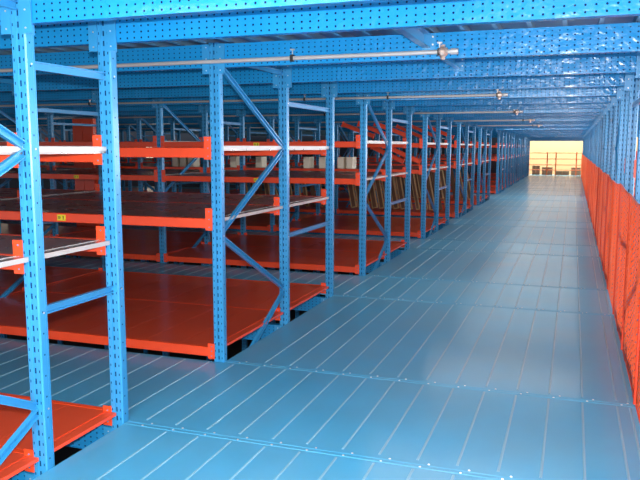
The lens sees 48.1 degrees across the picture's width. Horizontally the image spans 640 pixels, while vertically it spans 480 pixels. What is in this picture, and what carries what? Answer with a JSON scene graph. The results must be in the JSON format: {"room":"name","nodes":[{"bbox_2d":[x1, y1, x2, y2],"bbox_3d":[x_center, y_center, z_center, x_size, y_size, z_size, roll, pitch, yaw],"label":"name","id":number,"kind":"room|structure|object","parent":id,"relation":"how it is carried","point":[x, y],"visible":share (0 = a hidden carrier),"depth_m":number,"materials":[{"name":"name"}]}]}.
{"room":"warehouse","nodes":[
{"label":"warehouse","id":0,"kind":"room"},
{"bbox_2d":[0,128,225,189],"bbox_3d":[-12.256,-2.445,28.077,0.200,5.800,49.000,3,8,19],"label":"wall","id":1,"kind":"structure","parent":0,"point":[14,183],"depth_m":35.28,"materials":[{"name":"stone"}]},
{"bbox_2d":[7,249,625,465],"bbox_3d":[1.988,0.845,25.590,31.000,0.050,55.000,3,8,19],"label":"floor","id":2,"kind":"structure","parent":0,"point":[233,349],"depth_m":14.84,"materials":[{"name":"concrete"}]},
{"bbox_2d":[0,0,128,479],"bbox_3d":[-2.677,1.252,3.576,2.782,4.790,1.876,3,8,19],"label":"rack","id":3,"kind":"object","parent":2,"relation":"on","point":[34,427],"visible":0.9,"depth_m":3.49,"materials":[{"name":"blue metal"}]},
{"bbox_2d":[0,42,334,361],"bbox_3d":[-2.850,0.792,7.124,5.482,4.790,2.491,3,8,19],"label":"rack","id":4,"kind":"object","parent":2,"relation":"on","point":[194,315],"visible":0.56,"depth_m":6.07,"materials":[{"name":"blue metal"}]},
{"bbox_2d":[0,93,411,360],"bbox_3d":[-2.920,0.294,10.964,8.182,4.790,2.491,3,8,19],"label":"rack","id":5,"kind":"object","parent":2,"relation":"on","point":[362,256],"visible":0.62,"depth_m":9.65,"materials":[{"name":"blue metal"}]},
{"bbox_2d":[0,111,451,353],"bbox_3d":[-2.989,-0.203,14.804,10.882,4.790,2.491,3,8,19],"label":"rack","id":6,"kind":"object","parent":2,"relation":"on","point":[423,227],"visible":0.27,"depth_m":13.42,"materials":[{"name":"blue metal"}]},
{"bbox_2d":[172,161,179,165],"bbox_3d":[-2.690,-1.446,13.592,0.110,0.096,0.240,3,8,19],"label":"carton","id":7,"kind":"object","parent":6,"relation":"on","point":[174,163],"visible":0.79,"depth_m":13.49,"materials":[{"name":"white cardboard"}]},
{"bbox_2d":[180,161,187,166],"bbox_3d":[-2.530,-1.439,13.537,0.110,0.096,0.240,3,8,19],"label":"carton","id":8,"kind":"object","parent":6,"relation":"on","point":[182,163],"visible":0.71,"depth_m":13.43,"materials":[{"name":"white cardboard"}]},
{"bbox_2d":[188,161,199,166],"bbox_3d":[-2.369,-1.431,13.481,0.110,0.096,0.240,3,8,19],"label":"carton","id":9,"kind":"object","parent":6,"relation":"on","point":[196,163],"visible":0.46,"depth_m":13.43,"materials":[{"name":"white cardboard"}]},
{"bbox_2d":[230,162,238,166],"bbox_3d":[-1.549,-1.393,13.195,0.110,0.096,0.240,3,8,19],"label":"carton","id":10,"kind":"object","parent":6,"relation":"on","point":[232,164],"visible":0.71,"depth_m":13.09,"materials":[{"name":"white cardboard"}]},
{"bbox_2d":[230,156,238,161],"bbox_3d":[-1.549,-1.489,13.182,0.110,0.096,0.240,3,8,19],"label":"carton","id":11,"kind":"object","parent":10,"relation":"on","point":[232,158],"visible":0.93,"depth_m":13.09,"materials":[{"name":"white cardboard"}]},
{"bbox_2d":[256,162,266,166],"bbox_3d":[-1.068,-1.371,13.027,0.110,0.096,0.240,3,8,19],"label":"carton","id":12,"kind":"object","parent":6,"relation":"on","point":[258,164],"visible":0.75,"depth_m":12.93,"materials":[{"name":"white cardboard"}]},
{"bbox_2d":[256,157,266,161],"bbox_3d":[-1.067,-1.467,13.015,0.110,0.096,0.240,3,8,19],"label":"carton","id":13,"kind":"object","parent":12,"relation":"on","point":[258,159],"visible":1,"depth_m":12.92,"materials":[{"name":"white cardboard"}]},
{"bbox_2d":[303,162,313,167],"bbox_3d":[-0.200,-1.330,12.725,0.110,0.096,0.240,3,8,19],"label":"carton","id":14,"kind":"object","parent":6,"relation":"on","point":[305,164],"visible":0.96,"depth_m":12.63,"materials":[{"name":"white cardboard"}]},
{"bbox_2d":[303,157,313,161],"bbox_3d":[-0.200,-1.426,12.712,0.110,0.096,0.240,3,8,19],"label":"carton","id":15,"kind":"object","parent":14,"relation":"on","point":[305,159],"visible":0.96,"depth_m":12.61,"materials":[{"name":"white cardboard"}]},
{"bbox_2d":[319,163,325,167],"bbox_3d":[0.074,-1.318,12.629,0.110,0.096,0.240,3,8,19],"label":"carton","id":16,"kind":"object","parent":6,"relation":"on","point":[321,165],"visible":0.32,"depth_m":12.52,"materials":[{"name":"white cardboard"}]},
{"bbox_2d":[319,157,325,162],"bbox_3d":[0.074,-1.414,12.617,0.110,0.096,0.240,3,8,19],"label":"carton","id":17,"kind":"object","parent":16,"relation":"on","point":[321,159],"visible":0.68,"depth_m":12.51,"materials":[{"name":"white cardboard"}]},
{"bbox_2d":[337,163,345,167],"bbox_3d":[0.395,-1.303,12.518,0.110,0.096,0.240,3,8,19],"label":"carton","id":18,"kind":"object","parent":6,"relation":"on","point":[339,165],"visible":0.75,"depth_m":12.41,"materials":[{"name":"white cardboard"}]},
{"bbox_2d":[337,157,345,162],"bbox_3d":[0.395,-1.399,12.505,0.110,0.096,0.240,3,8,19],"label":"carton","id":19,"kind":"object","parent":18,"relation":"on","point":[340,159],"visible":0.93,"depth_m":12.40,"materials":[{"name":"white cardboard"}]},
{"bbox_2d":[346,163,355,167],"bbox_3d":[0.546,-1.296,12.465,0.110,0.096,0.240,3,8,19],"label":"carton","id":20,"kind":"object","parent":6,"relation":"on","point":[348,165],"visible":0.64,"depth_m":12.36,"materials":[{"name":"white cardboard"}]},
{"bbox_2d":[346,157,355,162],"bbox_3d":[0.546,-1.392,12.452,0.110,0.096,0.240,3,8,19],"label":"carton","id":21,"kind":"object","parent":20,"relation":"on","point":[348,159],"visible":1,"depth_m":12.35,"materials":[{"name":"white cardboard"}]},
{"bbox_2d":[341,121,374,138],"bbox_3d":[0.679,-1.956,12.760,0.621,0.314,0.080,3,8,19],"label":"beam","id":22,"kind":"structure","parent":6,"relation":"on","point":[346,125],"depth_m":12.75,"materials":[{"name":"orange metal"}]},
{"bbox_2d":[357,121,384,135],"bbox_3d":[0.951,-1.927,12.539,0.621,0.314,0.080,3,8,19],"label":"beam","id":23,"kind":"structure","parent":6,"relation":"on","point":[370,128],"depth_m":12.53,"materials":[{"name":"orange metal"}]},
{"bbox_2d":[370,147,404,163],"bbox_3d":[1.172,-1.490,12.442,0.612,0.347,0.080,3,8,19],"label":"beam","id":24,"kind":"structure","parent":6,"relation":"on","point":[377,149],"depth_m":12.40,"materials":[{"name":"orange metal"}]},
{"bbox_2d":[373,122,405,136],"bbox_3d":[1.222,-1.898,12.318,0.621,0.314,0.080,3,8,19],"label":"beam","id":25,"kind":"structure","parent":6,"relation":"on","point":[382,126],"depth_m":12.28,"materials":[{"name":"orange metal"}]},
{"bbox_2d":[392,147,421,164],"bbox_3d":[1.417,-1.452,12.146,0.612,0.347,0.080,3,8,19],"label":"beam","id":26,"kind":"structure","parent":6,"relation":"on","point":[394,150],"depth_m":12.12,"materials":[{"name":"orange metal"}]},
{"bbox_2d":[0,120,475,274],"bbox_3d":[-3.059,-0.701,18.645,13.582,4.790,2.491,3,8,19],"label":"rack","id":27,"kind":"object","parent":2,"relation":"on","point":[341,208],"visible":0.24,"depth_m":16.88,"materials":[{"name":"blue metal"}]},
{"bbox_2d":[258,185,262,194],"bbox_3d":[-1.456,-1.325,17.178,0.080,0.981,0.344,-6,10,-41],"label":"leaning board","id":28,"kind":"object","parent":27,"relation":"on","point":[260,192],"visible":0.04,"depth_m":17.15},
{"bbox_2d":[264,183,269,194],"bbox_3d":[-1.270,-1.290,17.112,0.093,0.928,0.351,-6,10,-41],"label":"leaning board","id":29,"kind":"object","parent":27,"relation":"on","point":[266,185],"visible":0.29,"depth_m":17.09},
{"bbox_2d":[289,183,292,194],"bbox_3d":[-0.728,-1.260,16.924,0.077,0.918,0.323,-6,10,-41],"label":"leaning board","id":30,"kind":"object","parent":27,"relation":"on","point":[290,188],"visible":0.11,"depth_m":16.89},
{"bbox_2d":[293,183,302,205],"bbox_3d":[-0.543,-1.236,16.859,0.101,0.890,0.356,-6,10,-41],"label":"leaning board","id":31,"kind":"object","parent":27,"relation":"on","point":[293,183],"visible":0.18,"depth_m":16.82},
{"bbox_2d":[302,184,308,206],"bbox_3d":[-0.363,-1.226,16.797,0.075,0.886,0.311,-6,10,-41],"label":"leaning board","id":32,"kind":"object","parent":27,"relation":"on","point":[304,188],"visible":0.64,"depth_m":16.77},
{"bbox_2d":[310,185,315,206],"bbox_3d":[-0.182,-1.220,16.734,0.081,0.890,0.321,-6,10,-41],"label":"leaning board","id":33,"kind":"object","parent":27,"relation":"on","point":[312,189],"visible":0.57,"depth_m":16.70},
{"bbox_2d":[347,184,356,207],"bbox_3d":[0.706,-1.216,16.424,0.099,0.964,0.371,-6,10,-41],"label":"leaning board","id":34,"kind":"object","parent":27,"relation":"on","point":[351,190],"visible":0.64,"depth_m":16.39,"materials":[{"name":"wood"}]},
{"bbox_2d":[354,185,358,207],"bbox_3d":[0.859,-1.218,16.370,0.097,0.982,0.373,-6,10,-41],"label":"leaning board","id":35,"kind":"object","parent":27,"relation":"on","point":[356,187],"visible":0.32,"depth_m":16.34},
{"bbox_2d":[367,180,377,208],"bbox_3d":[1.173,-1.181,16.261,0.099,0.938,0.365,-6,10,-41],"label":"leaning board","id":36,"kind":"object","parent":27,"relation":"on","point":[372,192],"visible":0.57,"depth_m":16.23,"materials":[{"name":"wood"}]},
{"bbox_2d":[374,180,384,208],"bbox_3d":[1.330,-1.162,16.206,0.094,0.914,0.350,-6,10,-41],"label":"leaning board","id":37,"kind":"object","parent":27,"relation":"on","point":[377,182],"visible":0.61,"depth_m":16.17,"materials":[{"name":"wood"}]},
{"bbox_2d":[381,180,391,207],"bbox_3d":[1.485,-1.157,16.152,0.100,0.919,0.362,-6,10,-41],"label":"leaning board","id":38,"kind":"object","parent":27,"relation":"on","point":[383,182],"visible":0.14,"depth_m":16.15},
{"bbox_2d":[391,177,398,208],"bbox_3d":[1.635,-1.175,16.100,0.094,0.968,0.364,-6,10,-41],"label":"leaning board","id":39,"kind":"object","parent":27,"relation":"on","point":[393,187],"visible":0.57,"depth_m":16.07,"materials":[{"name":"wood"}]},
{"bbox_2d":[395,177,404,209],"bbox_3d":[1.797,-1.125,16.044,0.090,0.884,0.335,-6,10,-41],"label":"leaning board","id":40,"kind":"object","parent":27,"relation":"on","point":[398,179],"visible":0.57,"depth_m":16.02,"materials":[{"name":"wood"}]},
{"bbox_2d":[396,124,421,138],"bbox_3d":[2.025,-2.431,16.133,0.652,0.352,0.080,3,8,19],"label":"beam","id":41,"kind":"structure","parent":27,"relation":"on","point":[397,126],"depth_m":16.09,"materials":[{"name":"orange metal"}]},
{"bbox_2d":[411,174,419,209],"bbox_3d":[2.102,-1.141,15.938,0.075,0.944,0.326,-6,10,-41],"label":"leaning board","id":42,"kind":"object","parent":27,"relation":"on","point":[413,182],"visible":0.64,"depth_m":15.91,"materials":[{"name":"wood"}]},
{"bbox_2d":[416,174,427,209],"bbox_3d":[2.256,-1.141,15.884,0.092,0.958,0.359,-6,10,-41],"label":"leaning board","id":43,"kind":"object","parent":27,"relation":"on","point":[418,175],"visible":0.21,"depth_m":15.87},
{"bbox_2d":[412,125,435,137],"bbox_3d":[2.312,-2.396,15.865,0.652,0.352,0.080,3,8,19],"label":"beam","id":44,"kind":"structure","parent":27,"relation":"on","point":[413,126],"depth_m":15.87,"materials":[{"name":"orange metal"}]},
{"bbox_2d":[426,171,433,209],"bbox_3d":[2.415,-1.113,15.828,0.099,0.917,0.360,-6,10,-41],"label":"leaning board","id":45,"kind":"object","parent":27,"relation":"on","point":[429,184],"visible":0.46,"depth_m":15.80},
{"bbox_2d":[431,172,442,210],"bbox_3d":[2.563,-1.142,15.777,0.080,0.988,0.346,-6,10,-41],"label":"leaning board","id":46,"kind":"object","parent":27,"relation":"on","point":[432,173],"visible":0.21,"depth_m":15.77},
{"bbox_2d":[428,125,454,139],"bbox_3d":[2.598,-2.361,15.597,0.652,0.352,0.080,3,8,19],"label":"beam","id":47,"kind":"structure","parent":27,"relation":"on","point":[433,128],"depth_m":15.55,"materials":[{"name":"orange metal"}]},
{"bbox_2d":[440,170,445,203],"bbox_3d":[2.726,-1.089,15.720,0.078,0.898,0.319,-6,10,-41],"label":"leaning board","id":48,"kind":"object","parent":27,"relation":"on","point":[442,180],"visible":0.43,"depth_m":15.71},
{"bbox_2d":[54,125,491,272],"bbox_3d":[-1.855,-1.140,22.041,13.582,4.790,2.491,3,8,19],"label":"rack","id":49,"kind":"object","parent":2,"relation":"on","point":[342,197],"visible":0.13,"depth_m":20.78,"materials":[{"name":"blue metal"}]},
{"bbox_2d":[401,177,404,197],"bbox_3d":[2.301,-1.613,19.684,0.097,0.917,0.355,-6,10,-41],"label":"leaning board","id":50,"kind":"object","parent":49,"relation":"on","point":[402,179],"visible":0.29,"depth_m":19.66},
{"bbox_2d":[414,174,419,197],"bbox_3d":[2.656,-1.634,19.560,0.089,0.992,0.361,-6,10,-41],"label":"leaning board","id":51,"kind":"object","parent":49,"relation":"on","point":[415,175],"visible":0.21,"depth_m":19.54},
{"bbox_2d":[430,172,433,194],"bbox_3d":[3.025,-1.575,19.431,0.092,0.909,0.344,-6,10,-41],"label":"leaning board","id":52,"kind":"object","parent":49,"relation":"on","point":[430,172],"visible":0.18,"depth_m":19.40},
{"bbox_2d":[439,178,442,198],"bbox_3d":[3.206,-1.564,19.369,0.075,0.904,0.316,-6,10,-41],"label":"leaning board","id":53,"kind":"object","parent":49,"relation":"on","point":[440,191],"visible":0.21,"depth_m":19.32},
{"bbox_2d":[450,168,454,198],"bbox_3d":[3.561,-1.590,19.245,0.086,0.988,0.356,-6,10,-41],"label":"leaning board","id":54,"kind":"object","parent":49,"relation":"on","point":[452,179],"visible":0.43,"depth_m":19.22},
{"bbox_2d":[459,172,462,198],"bbox_3d":[3.743,-1.570,19.181,0.088,0.964,0.352,-6,10,-41],"label":"leaning board","id":55,"kind":"object","parent":49,"relation":"on","point":[461,195],"visible":0.29,"depth_m":19.15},
{"bbox_2d":[462,167,469,199],"bbox_3d":[3.927,-1.547,19.117,0.087,0.936,0.344,-6,10,-41],"label":"leaning board","id":56,"kind":"object","parent":49,"relation":"on","point":[468,182],"visible":0.36,"depth_m":19.09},
{"bbox_2d":[338,129,506,193],"bbox_3d":[3.584,-1.552,25.275,5.482,4.790,2.491,3,8,19],"label":"rack","id":57,"kind":"object","parent":2,"relation":"on","point":[493,190],"visible":0.25,"depth_m":24.27,"materials":[{"name":"blue metal"}]},
{"bbox_2d":[367,132,514,187],"bbox_3d":[4.788,-1.991,28.672,5.482,4.790,2.491,3,8,19],"label":"rack","id":58,"kind":"object","parent":2,"relation":"on","point":[510,155],"visible":0.3,"depth_m":27.77,"materials":[{"name":"blue metal"}]},
{"bbox_2d":[392,134,520,183],"bbox_3d":[5.992,-2.430,32.068,5.482,4.790,2.491,3,8,19],"label":"rack","id":59,"kind":"object","parent":2,"relation":"on","point":[517,145],"visible":0.26,"depth_m":31.23,"materials":[{"name":"blue metal"}]},
{"bbox_2d":[411,135,525,181],"bbox_3d":[7.196,-2.868,35.464,5.482,4.790,2.491,3,8,19],"label":"rack","id":60,"kind":"object","parent":2,"relation":"on","point":[523,139],"visible":0.25,"depth_m":34.64,"materials":[{"name":"blue metal"}]},
{"bbox_2d":[427,137,529,176],"bbox_3d":[8.385,-3.301,38.818,5.482,4.790,2.401,3,8,19],"label":"rack","id":61,"kind":"object","parent":2,"relation":"on","point":[527,156],"visible":0.2,"depth_m":37.88,"materials":[{"name":"blue metal"}]},
{"bbox_2d":[583,134,637,184],"bbox_3d":[12.421,-2.131,29.827,2.782,4.790,2.491,3,8,19],"label":"rack","id":62,"kind":"object","parent":2,"relation":"on","point":[637,134],"visible":0.05,"depth_m":29.98,"materials":[{"name":"blue metal"}]},
{"bbox_2d":[585,132,637,189],"bbox_3d":[11.217,-1.692,26.431,2.782,4.790,2.491,3,8,19],"label":"rack","id":63,"kind":"object","parent":2,"relation":"on","point":[637,132],"visible":0.03,"depth_m":26.63,"materials":[{"name":"blue metal"}]},
{"bbox_2d":[587,128,638,196],"bbox_3d":[10.014,-1.254,23.035,2.782,4.790,2.491,3,8,19],"label":"rack","id":64,"kind":"object","parent":2,"relation":"on","point":[589,133],"visible":0.09,"depth_m":22.14,"materials":[{"name":"blue metal"}]},
{"bbox_2d":[590,124,638,207],"bbox_3d":[8.395,-0.664,18.469,2.782,4.790,2.491,3,8,19],"label":"rack","id":65,"kind":"object","parent":2,"relation":"on","point":[593,129],"visible":0.06,"depth_m":18.63,"materials":[{"name":"blue metal"}]},
{"bbox_2d":[593,118,638,220],"bbox_3d":[7.191,-0.225,15.073,2.782,4.790,2.491,3,8,19],"label":"rack","id":66,"kind":"object","parent":2,"relation":"on","point":[597,126],"visible":0.14,"depth_m":15.23,"materials":[{"name":"blue metal"}]},
{"bbox_2d":[596,107,639,243],"bbox_3d":[5.987,0.214,11.676,2.782,4.790,2.491,3,8,19],"label":"rack","id":67,"kind":"object","parent":2,"relation":"on","point":[604,122],"visible":0.21,"depth_m":11.82,"materials":[{"name":"blue metal"}]},
{"bbox_2d":[603,86,639,286],"bbox_3d":[4.783,0.652,8.280,2.782,4.790,2.491,3,8,19],"label":"rack","id":68,"kind":"object","parent":2,"relation":"on","point":[618,116],"visible":0.3,"depth_m":8.02,"materials":[{"name":"blue metal"}]},
{"bbox_2d":[618,73,639,407],"bbox_3d":[3.579,1.091,4.884,2.782,4.790,2.491,3,8,19],"label":"rack","id":69,"kind":"object","parent":2,"relation":"on","point":[632,166],"visible":0.3,"depth_m":6.19,"materials":[{"name":"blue metal"}]},
{"bbox_2d":[0,174,639,479],"bbox_3d":[0.793,-1.266,21.466,19.465,0.018,44.000,3,8,19],"label":"floor","id":70,"kind":"structure","parent":0,"point":[487,348],"depth_m":4.69,"materials":[{"name":"blue metal"}]},
{"bbox_2d":[72,119,99,227],"bbox_3d":[-4.213,-1.210,13.179,0.440,2.000,0.440,3,8,19],"label":"tall cabinet","id":71,"kind":"object","parent":70,"relation":"on","point":[80,133],"visible":0.19,"depth_m":12.95,"materials":[{"name":"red metal"}]},
{"bbox_2d":[532,165,539,174],"bbox_3d":[12.036,-3.903,39.949,0.400,0.502,0.522,3,8,19],"label":"carton","id":72,"kind":"object","parent":70,"relation":"on","point":[534,172],"visible":0.86,"depth_m":39.83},
{"bbox_2d":[542,167,552,174],"bbox_3d":[12.602,-3.837,39.757,0.550,0.422,0.622,3,8,19],"label":"carton","id":73,"kind":"object","parent":70,"relation":"on","point":[550,169],"visible":0.74,"depth_m":39.57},
{"bbox_2d":[529,152,580,174],"bbox_3d":[12.953,-4.143,38.899,3.440,1.250,0.117,3,8,19],"label":"guard rail","id":74,"kind":"object","parent":70,"relation":"on","point":[547,158],"visible":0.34,"depth_m":39.00,"materials":[{"name":"metal"}]},
{"bbox_2d":[556,171,568,174],"bbox_3d":[13.357,-3.703,39.507,0.700,0.222,0.622,3,8,19],"label":"carton","id":75,"kind":"object","parent":70,"relation":"on","point":[557,172],"visible":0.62,"depth_m":39.32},
{"bbox_2d":[571,167,580,174],"bbox_3d":[14.017,-3.771,39.264,0.500,0.422,0.622,3,8,19],"label":"carton","id":76,"kind":"object","parent":70,"relation":"on","point":[572,168],"visible":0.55,"depth_m":39.07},
{"bbox_2d":[581,154,639,423],"bbox_3d":[7.221,-1.580,19.291,0.033,1.178,39.870,3,8,19],"label":"safety net","id":77,"kind":"object","parent":70,"relation":"on","point":[593,195],"visible":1,"depth_m":5.79,"materials":[{"name":"fabric"}]},
{"bbox_2d":[0,16,639,135],"bbox_3d":[-1.043,-3.447,21.033,22.900,0.055,42.500,3,8,19],"label":"ceiling","id":78,"kind":"structure","parent":0,"point":[630,19],"depth_m":4.62,"materials":[{"name":"metal"}]},
{"bbox_2d":[20,0,406,34],"bbox_3d":[0.001,-0.932,2.661,2.705,0.195,0.067,3,8,19],"label":"ceiling beam","id":79,"kind":"structure","parent":78,"relation":"attached to","point":[33,12],"depth_m":2.91,"materials":[{"name":"blue metal"}]},
{"bbox_2d":[106,0,639,51],"bbox_3d":[0.202,-1.005,3.227,2.705,0.195,0.067,3,8,19],"label":"ceiling beam","id":80,"kind":"structure","parent":78,"relation":"attached to","point":[409,13],"depth_m":3.22,"materials":[{"name":"blue metal"}]},
{"bbox_2d":[395,28,435,49],"bbox_3d":[0.465,-1.117,3.770,0.080,0.108,1.142,3,8,19],"label":"channel","id":81,"kind":"object","parent":80,"relation":"attached to","point":[421,37],"visible":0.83,"depth_m":4.17,"materials":[{"name":"blue metal"}]},
{"bbox_2d":[217,22,639,74],"bbox_3d":[0.602,-1.151,4.354,2.705,0.195,0.067,3,8,19],"label":"ceiling beam","id":82,"kind":"structure","parent":78,"relation":"attached to","point":[617,37],"depth_m":4.24,"materials":[{"name":"blue metal"}]},
{"bbox_2d":[0,42,458,71],"bbox_3d":[-2.171,-1.259,5.267,6.330,0.103,0.059,3,8,19],"label":"pipe","id":83,"kind":"object","parent":82,"relation":"attached to","point":[442,51],"visible":0.96,"depth_m":4.56,"materials":[{"name":"silver metal"}]},
{"bbox_2d":[442,59,463,71],"bbox_3d":[0.864,-1.263,4.897,0.080,0.108,1.142,3,8,19],"label":"channel","id":84,"kind":"object","parent":82,"relation":"attached to","point":[457,64],"visible":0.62,"depth_m":5.42,"materials":[{"name":"blue metal"}]},
{"bbox_2d":[285,52,639,87],"bbox_3d":[1.001,-1.297,5.482,2.705,0.195,0.067,3,8,19],"label":"ceiling beam","id":85,"kind":"structure","parent":78,"relation":"attached to","point":[606,63],"depth_m":5.40,"materials":[{"name":"blue metal"}]},
{"bbox_2d":[332,73,631,97],"bbox_3d":[1.404,-1.443,6.618,2.705,0.195,0.067,3,8,19],"label":"ceiling beam","id":86,"kind":"structure","parent":78,"relation":"attached to","point":[615,79],"depth_m":6.56,"materials":[{"name":"blue metal"}]},
{"bbox_2d":[366,86,622,104],"bbox_3d":[1.805,-1.590,7.750,2.705,0.195,0.067,3,8,19],"label":"ceiling beam","id":87,"kind":"structure","parent":78,"relation":"attached to","point":[583,91],"depth_m":7.62,"materials":[{"name":"blue metal"}]},
{"bbox_2d":[0,90,507,106],"bbox_3d":[-2.392,-1.757,9.161,9.310,0.103,0.059,3,8,19],"label":"pipe","id":88,"kind":"object","parent":87,"relation":"attached to","point":[498,94],"visible":0.95,"depth_m":8.37,"materials":[{"name":"silver metal"}]},
{"bbox_2d":[391,96,615,109],"bbox_3d":[2.205,-1.735,8.878,2.705,0.195,0.067,3,8,19],"label":"ceiling beam","id":89,"kind":"structure","parent":78,"relation":"attached to","point":[585,99],"depth_m":8.83,"materials":[{"name":"blue metal"}]},
{"bbox_2d":[411,103,610,113],"bbox_3d":[2.608,-1.882,10.015,2.705,0.195,0.067,3,8,19],"label":"ceiling beam","id":90,"kind":"structure","parent":78,"relation":"attached to","point":[565,105],"depth_m":9.97,"materials":[{"name":"blue metal"}]},
{"bbox_2d":[427,108,606,116],"bbox_3d":[3.009,-2.028,11.147,2.705,0.195,0.067,3,8,19],"label":"ceiling beam","id":91,"kind":"structure","parent":78,"relation":"attached to","point":[573,110],"depth_m":10.99,"materials":[{"name":"blue metal"}]},
{"bbox_2d":[0,109,522,119],"bbox_3d":[-3.584,-2.297,13.393,14.230,0.103,0.059,3,8,19],"label":"pipe","id":92,"kind":"object","parent":91,"relation":"attached to","point":[516,111],"visible":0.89,"depth_m":12.11,"materials":[{"name":"silver metal"}]},
{"bbox_2d":[440,112,603,119],"bbox_3d":[3.409,-2.174,12.274,2.705,0.195,0.067,3,8,19],"label":"ceiling beam","id":93,"kind":"structure","parent":78,"relation":"attached to","point":[575,113],"depth_m":12.23,"materials":[{"name":"blue metal"}]},
{"bbox_2d":[451,115,600,121],"bbox_3d":[3.812,-2.321,13.411,2.705,0.195,0.067,3,8,19],"label":"ceiling beam","id":94,"kind":"structure","parent":78,"relation":"attached to","point":[597,116],"depth_m":13.38,"materials":[{"name":"blue metal"}]},
{"bbox_2d":[460,118,598,123],"bbox_3d":[4.213,-2.467,14.543,2.705,0.195,0.067,3,8,19],"label":"ceiling beam","id":95,"kind":"structure","parent":78,"relation":"attached to","point":[576,119],"depth_m":14.38,"materials":[{"name":"blue metal"}]},
{"bbox_2d":[7,119,534,125],"bbox_3d":[-2.380,-2.736,16.790,14.230,0.103,0.059,3,8,19],"label":"pipe","id":96,"kind":"object","parent":95,"relation":"attached to","point":[529,120],"visible":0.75,"depth_m":15.71,"materials":[{"name":"silver metal"}]},
{"bbox_2d":[468,121,596,125],"bbox_3d":[4.613,-2.613,15.671,2.705,0.195,0.067,3,8,19],"label":"ceiling beam","id":97,"kind":"structure","parent":78,"relation":"attached to","point":[594,122],"depth_m":15.63,"materials":[{"name":"blue metal"}]},
{"bbox_2d":[475,123,595,126],"bbox_3d":[5.016,-2.759,16.807,2.705,0.195,0.067,3,8,19],"label":"ceiling beam","id":98,"kind":"structure","parent":78,"relation":"attached to","point":[495,123],"depth_m":16.80,"materials":[{"name":"blue metal"}]},
{"bbox_2d":[481,124,593,127],"bbox_3d":[5.417,-2.906,17.939,2.705,0.195,0.067,3,8,19],"label":"ceiling beam","id":99,"kind":"structure","parent":78,"relation":"attached to","point":[568,124],"depth_m":17.68,"materials":[{"name":"blue metal"}]},
{"bbox_2d":[119,125,541,128],"bbox_3d":[-1.176,-3.174,20.186,14.230,0.103,0.059,3,8,19],"label":"pipe","id":100,"kind":"object","parent":99,"relation":"attached to","point":[461,125],"visible":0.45,"depth_m":19.26,"materials":[{"name":"silver metal"}]},
{"bbox_2d":[487,126,592,128],"bbox_3d":[5.817,-3.051,19.067,2.705,0.195,0.067,3,8,19],"label":"ceiling beam","id":101,"kind":"structure","parent":78,"relation":"attached to","point":[502,126],"depth_m":19.14,"materials":[{"name":"blue metal"}]},
{"bbox_2d":[491,127,591,129],"bbox_3d":[6.220,-3.198,20.204,2.705,0.195,0.067,3,8,19],"label":"ceiling beam","id":102,"kind":"structure","parent":78,"relation":"attached to","point":[535,127],"depth_m":20.17,"materials":[{"name":"blue metal"}]},
{"bbox_2d":[496,128,590,130],"bbox_3d":[6.621,-3.344,21.336,2.705,0.195,0.067,3,8,19],"label":"ceiling beam","id":103,"kind":"structure","parent":78,"relation":"attached to","point":[554,128],"depth_m":21.30,"materials":[{"name":"blue metal"}]},
{"bbox_2d":[500,129,589,131],"bbox_3d":[7.036,-3.495,22.505,2.705,0.195,0.067,3,8,19],"label":"ceiling beam","id":104,"kind":"structure","parent":78,"relation":"attached to","point":[556,129],"depth_m":22.53,"materials":[{"name":"blue metal"}]},
{"bbox_2d":[526,136,563,136],"bbox_3d":[11.450,-5.104,34.959,2.705,0.195,0.067,3,8,19],"label":"ceiling beam","id":105,"kind":"structure","parent":78,"relation":"attached to","point":[526,136],"depth_m":35.09,"materials":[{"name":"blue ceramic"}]},
{"bbox_2d":[503,130,587,132],"bbox_3d":[7.435,-3.641,23.633,2.705,0.195,0.067,3,8,19],"label":"ceiling beam","id":106,"kind":"structure","parent":78,"relation":"attached to","point":[547,130],"depth_m":23.46,"materials":[{"name":"blue metal"}]},
{"bbox_2d":[506,131,587,132],"bbox_3d":[7.838,-3.788,24.770,2.705,0.195,0.067,3,8,19],"label":"ceiling beam","id":107,"kind":"structure","parent":78,"relation":"attached to","point":[514,131],"depth_m":24.72,"materials":[{"name":"blue metal"}]},
{"bbox_2d":[509,132,587,133],"bbox_3d":[8.240,-3.934,25.902,2.705,0.195,0.067,3,8,19],"label":"ceiling beam","id":108,"kind":"structure","parent":78,"relation":"attached to","point":[509,132],"depth_m":25.89,"materials":[{"name":"blue metal"}]},
{"bbox_2d":[514,133,586,134],"bbox_3d":[9.042,-4.226,28.166,2.705,0.195,0.067,3,8,19],"label":"ceiling beam","id":109,"kind":"structure","parent":78,"relation":"attached to","point":[516,133],"depth_m":28.14,"materials":[{"name":"blue metal"}]},
{"bbox_2d":[519,134,585,135],"bbox_3d":[9.843,-4.518,30.425,2.705,0.195,0.067,3,8,19],"label":"ceiling beam","id":110,"kind":"structure","parent":78,"relation":"attached to","point":[535,134],"depth_m":30.30,"materials":[{"name":"blue metal"}]},
{"bbox_2d":[523,135,584,136],"bbox_3d":[10.648,-4.811,32.694,2.705,0.195,0.067,3,8,19],"label":"ceiling beam","id":111,"kind":"structure","parent":78,"relation":"attached to","point":[523,135],"depth_m":32.68,"materials":[{"name":"blue metal"}]},
{"bbox_2d":[530,137,582,140],"bbox_3d":[12.749,-5.535,38.629,2.965,0.400,0.060,3,8,19],"label":"trim","id":112,"kind":"structure","parent":78,"relation":"attached to","point":[547,138],"depth_m":38.58,"materials":[{"name":"metal"}]},
{"bbox_2d":[229,135,518,199],"bbox_3d":[2.534,-4.326,42.738,18.300,5.800,0.100,3,8,19],"label":"wall partition","id":113,"kind":"structure","parent":0,"point":[231,138],"depth_m":42.38,"materials":[{"name":"stone"}]},
{"bbox_2d":[529,137,637,174],"bbox_3d":[15.614,-6.383,43.955,18.000,9.600,0.150,3,8,19],"label":"wall","id":114,"kind":"structure","parent":0,"point":[566,151],"depth_m":44.34,"materials":[{"name":"beige paint"}]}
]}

